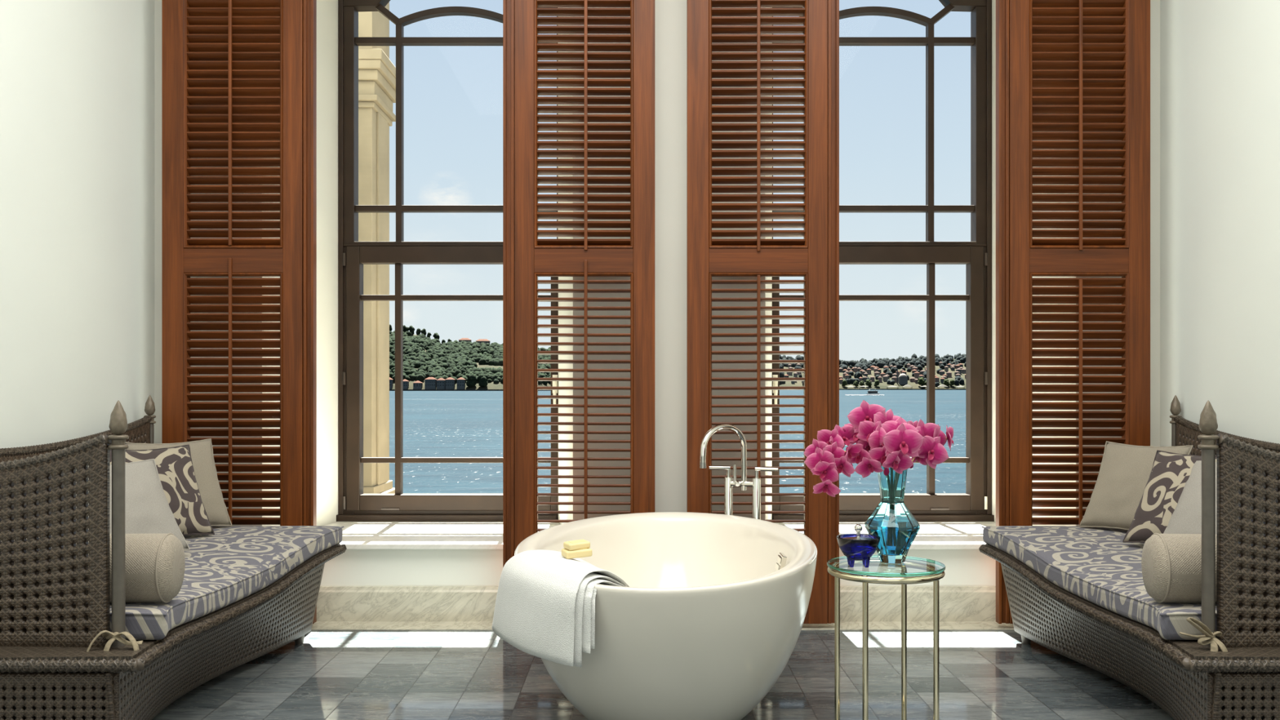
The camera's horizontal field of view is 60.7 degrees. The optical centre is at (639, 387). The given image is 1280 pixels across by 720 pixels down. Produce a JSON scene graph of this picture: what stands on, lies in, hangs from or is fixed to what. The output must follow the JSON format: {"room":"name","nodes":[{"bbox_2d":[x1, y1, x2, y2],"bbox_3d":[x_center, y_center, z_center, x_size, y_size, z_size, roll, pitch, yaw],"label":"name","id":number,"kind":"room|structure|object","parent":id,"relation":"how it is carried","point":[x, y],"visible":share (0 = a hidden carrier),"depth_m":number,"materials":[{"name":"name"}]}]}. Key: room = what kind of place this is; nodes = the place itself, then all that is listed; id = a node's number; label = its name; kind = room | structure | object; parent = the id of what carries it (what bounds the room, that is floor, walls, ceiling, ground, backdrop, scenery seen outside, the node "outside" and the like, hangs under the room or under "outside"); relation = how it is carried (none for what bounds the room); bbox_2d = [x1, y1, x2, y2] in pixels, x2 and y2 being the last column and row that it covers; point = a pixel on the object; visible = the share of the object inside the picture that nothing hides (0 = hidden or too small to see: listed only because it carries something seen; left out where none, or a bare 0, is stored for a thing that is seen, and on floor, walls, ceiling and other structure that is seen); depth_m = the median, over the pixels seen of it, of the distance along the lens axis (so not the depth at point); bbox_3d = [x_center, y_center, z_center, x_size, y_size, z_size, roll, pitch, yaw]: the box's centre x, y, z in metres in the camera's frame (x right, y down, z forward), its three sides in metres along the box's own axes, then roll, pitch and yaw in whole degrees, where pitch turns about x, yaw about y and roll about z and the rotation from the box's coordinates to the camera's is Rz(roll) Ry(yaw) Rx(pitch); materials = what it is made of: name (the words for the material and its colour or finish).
{"room":"bathroom","nodes":[
{"label":"bathroom","id":0,"kind":"room"},
{"bbox_2d":[0,0,154,448],"bbox_3d":[-2.346,-0.850,1.274,0.120,3.900,7.749,0,0,0],"label":"wall","id":1,"kind":"structure","parent":0,"point":[77,77],"depth_m":4.41,"materials":[{"name":"paint"}]},
{"bbox_2d":[0,671,51,689],"bbox_3d":[-2.276,1.018,1.363,0.020,0.164,7.527,0,0,0],"label":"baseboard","id":2,"kind":"structure","parent":1,"relation":"attached to","point":[5,688],"depth_m":3.97,"materials":[{"name":"stone"}]},
{"bbox_2d":[4,630,1273,719],"bbox_3d":[0.082,1.140,1.300,4.936,0.080,7.799,0,0,0],"label":"floor","id":3,"kind":"structure","parent":0,"point":[333,674],"depth_m":4.06,"materials":[{"name":"tile"}]},
{"bbox_2d":[0,395,346,719],"bbox_3d":[-1.743,0.567,3.838,0.997,1.067,2.225,0,0,0],"label":"daybed","id":4,"kind":"object","parent":3,"relation":"on","point":[44,628],"visible":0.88,"depth_m":2.88,"materials":[{"name":"wicker"}]},
{"bbox_2d":[86,525,343,652],"bbox_3d":[-1.716,0.665,3.787,0.897,0.134,1.966,0,0,0],"label":"seat cushion","id":5,"kind":"object","parent":4,"relation":"on","point":[223,568],"visible":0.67,"depth_m":3.94,"materials":[{"name":"fabric"}]},
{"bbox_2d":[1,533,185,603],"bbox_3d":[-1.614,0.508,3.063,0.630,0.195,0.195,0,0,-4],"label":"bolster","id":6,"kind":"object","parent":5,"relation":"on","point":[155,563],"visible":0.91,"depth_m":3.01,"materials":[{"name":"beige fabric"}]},
{"bbox_2d":[63,458,190,550],"bbox_3d":[-1.871,0.435,3.934,0.248,0.329,0.404,0,0,35],"label":"pillow","id":7,"kind":"object","parent":5,"relation":"on","point":[148,509],"visible":0.33,"depth_m":3.97,"materials":[{"name":"fabric"}]},
{"bbox_2d":[110,444,214,535],"bbox_3d":[-1.921,0.417,4.332,0.207,0.362,0.405,0,0,36],"label":"pillow","id":8,"kind":"object","parent":5,"relation":"on","point":[175,470],"visible":0.44,"depth_m":4.37,"materials":[{"name":"grey fabric"}]},
{"bbox_2d":[125,438,232,525],"bbox_3d":[-1.936,0.409,4.584,0.188,0.373,0.409,0,0,38],"label":"pillow","id":9,"kind":"object","parent":5,"relation":"on","point":[202,451],"visible":0.43,"depth_m":4.65,"materials":[{"name":"fabric"}]},
{"bbox_2d":[514,511,817,719],"bbox_3d":[0.094,0.815,3.765,1.011,0.571,1.795,0,0,3],"label":"bathtub","id":10,"kind":"object","parent":3,"relation":"on","point":[712,612],"visible":0.84,"depth_m":3.11,"materials":[{"name":"white ceramic"}]},
{"bbox_2d":[491,549,629,667],"bbox_3d":[-0.186,0.620,3.170,0.378,0.248,0.534,0,0,-24],"label":"towel","id":11,"kind":"object","parent":10,"relation":"on","point":[544,607],"visible":0.96,"depth_m":3.00,"materials":[{"name":"white fabric"}]},
{"bbox_2d":[561,547,592,559],"bbox_3d":[-0.187,0.488,3.235,0.083,0.030,0.053,0,0,-22],"label":"soap bar","id":12,"kind":"object","parent":11,"relation":"on","point":[568,554],"visible":0.8,"depth_m":3.21,"materials":[{"name":"yellow wax"}]},
{"bbox_2d":[563,539,590,550],"bbox_3d":[-0.187,0.466,3.238,0.070,0.026,0.046,0,0,-30],"label":"soap bar","id":13,"kind":"object","parent":12,"relation":"on","point":[579,544],"visible":1,"depth_m":3.22,"materials":[{"name":"yellow wax"}]},
{"bbox_2d":[699,423,777,519],"bbox_3d":[0.383,0.626,4.694,0.387,0.948,0.201,0,0,-27],"label":"tub faucet","id":14,"kind":"object","parent":3,"relation":"on","point":[729,482],"visible":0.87,"depth_m":4.71,"materials":[{"name":"silver metal"}]},
{"bbox_2d":[826,554,945,719],"bbox_3d":[0.763,0.824,3.400,0.360,0.553,0.360,0,0,-14],"label":"side table","id":15,"kind":"object","parent":3,"relation":"on","point":[934,573],"visible":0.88,"depth_m":3.30,"materials":[{"name":"clear glass"}]},
{"bbox_2d":[836,524,879,567],"bbox_3d":[0.668,0.482,3.345,0.132,0.128,0.132,0,0,0],"label":"lidded bowl","id":16,"kind":"object","parent":15,"relation":"on","point":[858,546],"visible":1,"depth_m":3.31,"materials":[{"name":"blue glass"}]},
{"bbox_2d":[864,462,919,563],"bbox_3d":[0.790,0.379,3.425,0.161,0.335,0.169,0,0,0],"label":"vase","id":17,"kind":"object","parent":15,"relation":"on","point":[891,520],"visible":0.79,"depth_m":3.38,"materials":[{"name":"teal glass"}]},
{"bbox_2d":[803,423,871,457],"bbox_3d":[0.654,0.298,3.434,0.272,0.378,0.080,0,0,-13],"label":"orchid spray","id":18,"kind":"object","parent":17,"relation":"in","point":[845,435],"visible":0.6,"depth_m":3.43,"materials":[{"name":"pink plant"}]},
{"bbox_2d":[804,441,871,497],"bbox_3d":[0.655,0.326,3.346,0.308,0.323,0.112,0,0,-19],"label":"orchid spray","id":19,"kind":"object","parent":17,"relation":"in","point":[833,460],"visible":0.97,"depth_m":3.32,"materials":[{"name":"pink plant"}]},
{"bbox_2d":[847,400,906,449],"bbox_3d":[0.743,0.263,3.402,0.153,0.449,0.122,0,0,-33],"label":"orchid spray","id":20,"kind":"object","parent":17,"relation":"in","point":[867,420],"visible":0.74,"depth_m":3.39,"materials":[{"name":"pink plant"}]},
{"bbox_2d":[854,417,924,477],"bbox_3d":[0.799,0.289,3.330,0.257,0.398,0.160,0,0,-38],"label":"orchid spray","id":21,"kind":"object","parent":17,"relation":"in","point":[901,441],"visible":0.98,"depth_m":3.28,"materials":[{"name":"pink plant"}]},
{"bbox_2d":[910,418,953,469],"bbox_3d":[0.907,0.293,3.405,0.218,0.390,0.118,0,0,-15],"label":"orchid spray","id":22,"kind":"object","parent":17,"relation":"in","point":[932,452],"visible":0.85,"depth_m":3.37,"materials":[{"name":"pink plant"}]},
{"bbox_2d":[978,395,1279,719],"bbox_3d":[1.899,0.573,3.837,1.057,1.054,2.218,0,0,0],"label":"daybed","id":23,"kind":"object","parent":3,"relation":"on","point":[1184,678],"visible":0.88,"depth_m":2.87,"materials":[{"name":"wicker"}]},
{"bbox_2d":[981,525,1227,652],"bbox_3d":[1.878,0.664,3.786,0.969,0.135,1.967,0,0,0],"label":"seat cushion","id":24,"kind":"object","parent":23,"relation":"on","point":[1095,565],"visible":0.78,"depth_m":3.94,"materials":[{"name":"fabric"}]},
{"bbox_2d":[1079,440,1193,529],"bbox_3d":[2.059,0.415,4.551,0.198,0.365,0.405,0,0,-30],"label":"pillow","id":25,"kind":"object","parent":24,"relation":"on","point":[1125,469],"visible":0.62,"depth_m":4.56,"materials":[{"name":"fabric"}]},
{"bbox_2d":[1122,449,1216,542],"bbox_3d":[2.047,0.422,4.090,0.222,0.352,0.406,0,0,-27],"label":"pillow","id":26,"kind":"object","parent":24,"relation":"on","point":[1170,473],"visible":0.48,"depth_m":4.14,"materials":[{"name":"grey fabric"}]},
{"bbox_2d":[1141,533,1216,604],"bbox_3d":[1.748,0.508,3.046,0.640,0.195,0.195,0,0,7],"label":"bolster","id":27,"kind":"object","parent":24,"relation":"on","point":[1171,563],"visible":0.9,"depth_m":3.01,"materials":[{"name":"beige fabric"}]},
{"bbox_2d":[1163,460,1216,533],"bbox_3d":[2.093,0.431,3.906,0.239,0.337,0.408,0,0,-27],"label":"pillow","id":28,"kind":"object","parent":24,"relation":"on","point":[1186,518],"visible":0.23,"depth_m":3.97,"materials":[{"name":"fabric"}]},
{"bbox_2d":[154,0,1159,586],"bbox_3d":[0.312,-1.200,5.824,6.124,4.600,1.351,0,0,0],"label":"wall","id":29,"kind":"structure","parent":0,"point":[352,567],"depth_m":5.15,"materials":[{"name":"beige paint"}]},
{"bbox_2d":[161,0,316,623],"bbox_3d":[-1.830,-0.602,4.990,0.691,3.354,0.055,0,0,0],"label":"louvered shutter","id":30,"kind":"object","parent":29,"relation":"attached to","point":[239,77],"visible":0.77,"depth_m":4.98,"materials":[{"name":"brown wood"}]},
{"bbox_2d":[324,0,559,549],"bbox_3d":[-1.048,-0.948,5.593,1.454,3.405,0.993,0,0,0],"label":"window","id":31,"kind":"structure","parent":29,"relation":"in","point":[398,520],"depth_m":5.98,"materials":[{"name":"brown wood"}]},
{"bbox_2d":[502,0,654,568],"bbox_3d":[-0.277,-0.602,4.988,0.691,3.354,0.061,0,0,0],"label":"louvered shutter","id":32,"kind":"object","parent":31,"relation":"attached to","point":[526,257],"visible":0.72,"depth_m":4.97,"materials":[{"name":"brown wood"}]},
{"bbox_2d":[316,586,995,621],"bbox_3d":[0.082,1.018,5.138,4.736,0.164,0.022,0,0,0],"label":"baseboard","id":33,"kind":"structure","parent":29,"relation":"attached to","point":[334,603],"depth_m":5.13,"materials":[{"name":"stone"}]},
{"bbox_2d":[311,621,1013,630],"bbox_3d":[0.082,1.103,5.043,4.696,0.013,0.167,0,0,0],"label":"trim","id":34,"kind":"structure","parent":29,"relation":"attached to","point":[318,625],"depth_m":5.02,"materials":[{"name":"stone"}]},
{"bbox_2d":[772,0,995,549],"bbox_3d":[1.322,-0.948,5.593,1.454,3.405,0.993,0,0,0],"label":"window","id":35,"kind":"structure","parent":29,"relation":"in","point":[947,521],"depth_m":5.97,"materials":[{"name":"brown wood"}]},
{"bbox_2d":[686,0,839,623],"bbox_3d":[0.560,-0.602,4.988,0.691,3.354,0.061,0,0,0],"label":"louvered shutter","id":36,"kind":"object","parent":35,"relation":"attached to","point":[815,257],"visible":0.74,"depth_m":4.97,"materials":[{"name":"brown wood"}]},
{"bbox_2d":[995,0,1150,623],"bbox_3d":[1.977,-0.602,4.990,0.691,3.354,0.055,0,0,0],"label":"louvered shutter","id":37,"kind":"object","parent":29,"relation":"attached to","point":[1053,56],"visible":0.79,"depth_m":4.98,"materials":[{"name":"brown wood"}]},
{"bbox_2d":[1160,0,1279,446],"bbox_3d":[2.510,-0.850,1.274,0.120,3.900,7.749,0,0,0],"label":"wall","id":38,"kind":"structure","parent":0,"point":[1220,60],"depth_m":4.61,"materials":[{"name":"paint"}]},
{"label":"outside","id":39,"kind":"structure","parent":0,"visible":0},
{"bbox_2d":[389,388,965,391],"bbox_3d":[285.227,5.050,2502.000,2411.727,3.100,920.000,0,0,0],"label":"quay","id":40,"kind":"object","parent":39,"point":[839,388],"visible":0.14,"depth_m":2941.80,"materials":[{"name":"grey concrete"}]},
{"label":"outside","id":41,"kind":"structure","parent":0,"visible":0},
{"bbox_2d":[389,390,965,493],"bbox_3d":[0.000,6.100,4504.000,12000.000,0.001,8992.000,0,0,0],"label":"sea","id":42,"kind":"structure","parent":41,"point":[437,424],"depth_m":134.53,"materials":[{"name":"liquid"}]},
{"bbox_2d":[866,388,879,395],"bbox_3d":[187.800,3.650,880.000,10.000,5.500,3.600,0,0,0],"label":"motor boat","id":43,"kind":"object","parent":42,"relation":"on","point":[870,393],"visible":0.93,"depth_m":878.56,"materials":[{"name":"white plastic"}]},
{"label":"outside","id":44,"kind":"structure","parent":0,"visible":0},
{"bbox_2d":[391,334,965,389],"bbox_3d":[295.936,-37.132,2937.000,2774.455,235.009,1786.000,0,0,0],"label":"hill","id":45,"kind":"structure","parent":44,"point":[491,385],"depth_m":2975.02,"materials":[{"name":"green plant"}]},
{"bbox_2d":[389,377,392,389],"bbox_3d":[-471.377,-7.205,2057.600,11.600,24.420,14.600,0,0,0],"label":"house","id":46,"kind":"structure","parent":45,"relation":"on","point":[390,379],"depth_m":2051.20,"materials":[{"name":"tile"}]},
{"bbox_2d":[403,378,408,389],"bbox_3d":[-442.384,-5.573,2057.600,13.600,21.420,14.600,0,0,0],"label":"house","id":47,"kind":"structure","parent":45,"relation":"on","point":[406,383],"depth_m":2051.20,"materials":[{"name":"tile"}]},
{"bbox_2d":[408,325,414,335],"bbox_3d":[-505.195,-126.779,2420.224,13.629,22.046,14.373,0,0,22],"label":"tree","id":48,"kind":"object","parent":45,"relation":"on","point":[411,328],"visible":0.94,"depth_m":2417.49,"materials":[{"name":"green plant"}]},
{"bbox_2d":[413,380,422,389],"bbox_3d":[-418.067,-3.952,2057.600,16.600,18.420,14.600,0,0,0],"label":"house","id":49,"kind":"structure","parent":45,"relation":"on","point":[417,384],"depth_m":2051.20,"materials":[{"name":"tile"}]},
{"bbox_2d":[416,328,421,335],"bbox_3d":[-489.403,-122.873,2420.319,11.498,17.637,10.903,0,0,30],"label":"tree","id":50,"kind":"object","parent":45,"relation":"on","point":[418,331],"visible":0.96,"depth_m":2416.90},
{"bbox_2d":[421,328,426,335],"bbox_3d":[-479.815,-121.819,2420.771,11.993,19.401,12.648,0,0,-36],"label":"tree","id":51,"kind":"object","parent":45,"relation":"on","point":[424,331],"visible":0.88,"depth_m":2416.90,"materials":[{"name":"green plant"}]},
{"bbox_2d":[424,377,436,389],"bbox_3d":[-393.750,-7.090,2057.600,21.600,25.420,14.600,0,0,0],"label":"house","id":52,"kind":"structure","parent":45,"relation":"on","point":[430,383],"depth_m":2051.20,"materials":[{"name":"tile"}]},
{"bbox_2d":[432,332,439,339],"bbox_3d":[-450.270,-110.095,2420.266,14.719,23.810,15.523,0,0,37],"label":"tree","id":53,"kind":"object","parent":45,"relation":"on","point":[436,335],"visible":0.74,"depth_m":2416.02,"materials":[{"name":"green plant"}]},
{"bbox_2d":[436,377,445,389],"bbox_3d":[-374.109,-6.194,2057.600,16.600,24.420,14.600,0,0,0],"label":"house","id":54,"kind":"structure","parent":45,"relation":"on","point":[441,382],"depth_m":2051.20,"materials":[{"name":"tile"}]},
{"bbox_2d":[445,377,454,389],"bbox_3d":[-357.274,-6.692,2057.600,17.600,25.420,14.600,0,0,0],"label":"house","id":55,"kind":"structure","parent":45,"relation":"on","point":[450,382],"depth_m":2051.20,"materials":[{"name":"tile"}]},
{"bbox_2d":[457,377,465,389],"bbox_3d":[-336.698,-6.728,2057.600,15.600,25.420,14.600,0,0,0],"label":"house","id":56,"kind":"structure","parent":45,"relation":"on","point":[460,381],"depth_m":2051.20,"materials":[{"name":"tile"}]},
{"bbox_2d":[458,337,471,342],"bbox_3d":[-388.800,-100.386,2430.000,27.600,19.760,15.600,0,0,0],"label":"house","id":57,"kind":"structure","parent":45,"relation":"on","point":[466,340],"depth_m":2422.81,"materials":[{"name":"tile"}]},
{"bbox_2d":[389,330,551,385],"bbox_3d":[-410.063,-71.967,2403.654,613.532,142.663,651.459,0,0,0],"label":"forest","id":58,"kind":"object","parent":45,"relation":"on","point":[451,359],"visible":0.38,"depth_m":2225.47,"materials":[{"name":"green plant"}]},
{"bbox_2d":[466,373,476,386],"bbox_3d":[-317.681,-13.671,2062.121,20.796,26.754,21.184,0,0,-14],"label":"tree","id":59,"kind":"object","parent":45,"relation":"on","point":[472,379],"visible":1,"depth_m":2055.71,"materials":[{"name":"green plant"}]},
{"bbox_2d":[475,338,489,343],"bbox_3d":[-349.036,-98.043,2430.000,31.600,19.760,15.600,0,0,0],"label":"house","id":60,"kind":"structure","parent":45,"relation":"on","point":[480,340],"depth_m":2422.81,"materials":[{"name":"tile"}]},
{"bbox_2d":[477,373,488,387],"bbox_3d":[-295.461,-13.594,2061.048,21.184,26.754,20.796,0,0,19],"label":"tree","id":61,"kind":"object","parent":45,"relation":"on","point":[482,378],"visible":1,"depth_m":2054.21,"materials":[{"name":"green plant"}]},
{"bbox_2d":[841,380,847,386],"bbox_3d":[555.874,-11.592,2968.881,13.682,18.420,15.457,0,0,-23],"label":"tree","id":62,"kind":"object","parent":45,"relation":"on","point":[844,382],"visible":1,"depth_m":2963.42,"materials":[{"name":"green plant"}]},
{"bbox_2d":[853,381,858,386],"bbox_3d":[585.828,-10.532,2969.109,12.438,16.746,14.052,0,0,-23],"label":"tree","id":63,"kind":"object","parent":45,"relation":"on","point":[855,383],"visible":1,"depth_m":2965.59,"materials":[{"name":"green plant"}]},
{"bbox_2d":[865,379,871,386],"bbox_3d":[620.788,-12.564,2969.199,16.863,20.095,14.926,0,0,17],"label":"tree","id":64,"kind":"object","parent":45,"relation":"on","point":[868,382],"visible":1,"depth_m":2966.32,"materials":[{"name":"green plant"}]},
{"bbox_2d":[866,368,871,374],"bbox_3d":[656.334,-44.059,3135.440,12.550,22.200,12.600,0,0,0],"label":"house","id":65,"kind":"structure","parent":45,"relation":"on","point":[868,371],"depth_m":3130.00,"materials":[{"name":"tile"}]},
{"bbox_2d":[779,352,965,386],"bbox_3d":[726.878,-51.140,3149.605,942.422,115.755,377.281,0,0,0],"label":"forest","id":66,"kind":"object","parent":45,"relation":"on","point":[919,362],"visible":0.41,"depth_m":3219.12,"materials":[{"name":"green plant"}]},
{"bbox_2d":[874,379,879,386],"bbox_3d":[642.439,-11.957,2968.826,15.457,18.420,13.682,0,0,0],"label":"tree","id":67,"kind":"object","parent":45,"relation":"on","point":[877,382],"visible":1,"depth_m":2963.42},
{"bbox_2d":[874,371,879,376],"bbox_3d":[671.888,-36.416,3099.214,14.950,18.654,12.600,0,0,0],"label":"house","id":68,"kind":"structure","parent":45,"relation":"on","point":[876,373],"depth_m":3093.53,"materials":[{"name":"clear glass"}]},
{"bbox_2d":[877,376,882,382],"bbox_3d":[663.489,-21.073,3022.212,10.644,21.503,12.600,0,0,0],"label":"house","id":69,"kind":"structure","parent":45,"relation":"on","point":[880,378],"depth_m":3016.71,"materials":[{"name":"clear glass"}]},
{"bbox_2d":[882,375,888,381],"bbox_3d":[680.396,-23.409,3030.828,13.862,21.677,12.600,0,0,0],"label":"house","id":70,"kind":"structure","parent":45,"relation":"on","point":[885,378],"depth_m":3025.56,"materials":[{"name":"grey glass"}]},
{"bbox_2d":[891,376,897,382],"bbox_3d":[703.104,-20.892,3020.487,14.508,20.781,12.600,0,0,0],"label":"house","id":71,"kind":"structure","parent":45,"relation":"on","point":[894,378],"depth_m":3015.24,"materials":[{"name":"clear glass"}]},
{"bbox_2d":[897,368,907,384],"bbox_3d":[717.206,-30.016,2995.600,28.200,49.000,22.000,0,0,0],"label":"mosque","id":72,"kind":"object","parent":45,"relation":"on","point":[902,379],"visible":0.99,"depth_m":2986.66,"materials":[{"name":"grey stone"}]},
{"bbox_2d":[909,377,915,382],"bbox_3d":[753.229,-20.010,3020.680,14.813,17.455,12.600,0,0,0],"label":"house","id":73,"kind":"structure","parent":45,"relation":"on","point":[912,379],"depth_m":3015.24,"materials":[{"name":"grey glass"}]},
{"bbox_2d":[914,371,919,377],"bbox_3d":[776.574,-33.618,3065.144,14.119,22.665,12.600,0,0,0],"label":"house","id":74,"kind":"structure","parent":45,"relation":"on","point":[917,374],"depth_m":3059.73,"materials":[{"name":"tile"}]},
{"bbox_2d":[917,377,925,386],"bbox_3d":[765.142,-15.895,2969.244,21.078,25.118,18.657,0,0,6],"label":"tree","id":75,"kind":"object","parent":45,"relation":"on","point":[921,381],"visible":1,"depth_m":2964.87,"materials":[{"name":"green plant"}]},
{"bbox_2d":[934,376,939,382],"bbox_3d":[818.647,-20.920,3016.102,12.473,20.041,12.600,0,0,0],"label":"house","id":76,"kind":"structure","parent":45,"relation":"on","point":[936,379],"depth_m":3010.82,"materials":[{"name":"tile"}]},
{"bbox_2d":[938,369,944,374],"bbox_3d":[855.039,-40.035,3095.596,14.270,18.446,12.600,0,0,0],"label":"house","id":77,"kind":"structure","parent":45,"relation":"on","point":[940,372],"depth_m":3089.76,"materials":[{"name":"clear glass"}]},
{"bbox_2d":[943,378,949,386],"bbox_3d":[832.682,-13.641,2969.199,16.863,20.095,14.926,0,0,22],"label":"tree","id":78,"kind":"object","parent":45,"relation":"on","point":[946,383],"visible":1,"depth_m":2966.32,"materials":[{"name":"green plant"}]},
{"bbox_2d":[944,365,948,371],"bbox_3d":[879.656,-51.919,3138.144,9.541,21.890,12.600,0,0,0],"label":"house","id":79,"kind":"structure","parent":45,"relation":"on","point":[946,368],"depth_m":3132.29,"materials":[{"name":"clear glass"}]},
{"bbox_2d":[946,371,951,377],"bbox_3d":[867.105,-34.914,3067.863,13.627,20.811,12.600,0,0,0],"label":"house","id":80,"kind":"structure","parent":45,"relation":"on","point":[948,374],"depth_m":3062.72,"materials":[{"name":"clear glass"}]},
{"bbox_2d":[949,379,954,386],"bbox_3d":[846.254,-12.856,2968.841,15.458,18.420,13.682,0,0,-11],"label":"tree","id":81,"kind":"object","parent":45,"relation":"on","point":[952,381],"visible":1,"depth_m":2964.15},
{"bbox_2d":[955,368,961,374],"bbox_3d":[903.755,-43.876,3099.647,13.869,22.230,12.600,0,0,0],"label":"house","id":82,"kind":"structure","parent":45,"relation":"on","point":[959,370],"depth_m":3094.29,"materials":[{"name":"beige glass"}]},
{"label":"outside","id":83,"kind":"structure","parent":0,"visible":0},
{"bbox_3d":[0.000,3.700,7.550,12.000,5.200,2.100,0,0,0],"label":"terrace slab","id":84,"kind":"object","parent":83,"visible":0},
{"bbox_2d":[358,2,395,493],"bbox_3d":[-2.352,-1.500,7.760,1.197,5.200,0.690,0,0,0],"label":"column","id":85,"kind":"object","parent":84,"relation":"on","point":[376,72],"visible":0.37,"depth_m":7.54,"materials":[{"name":"beige stone"}]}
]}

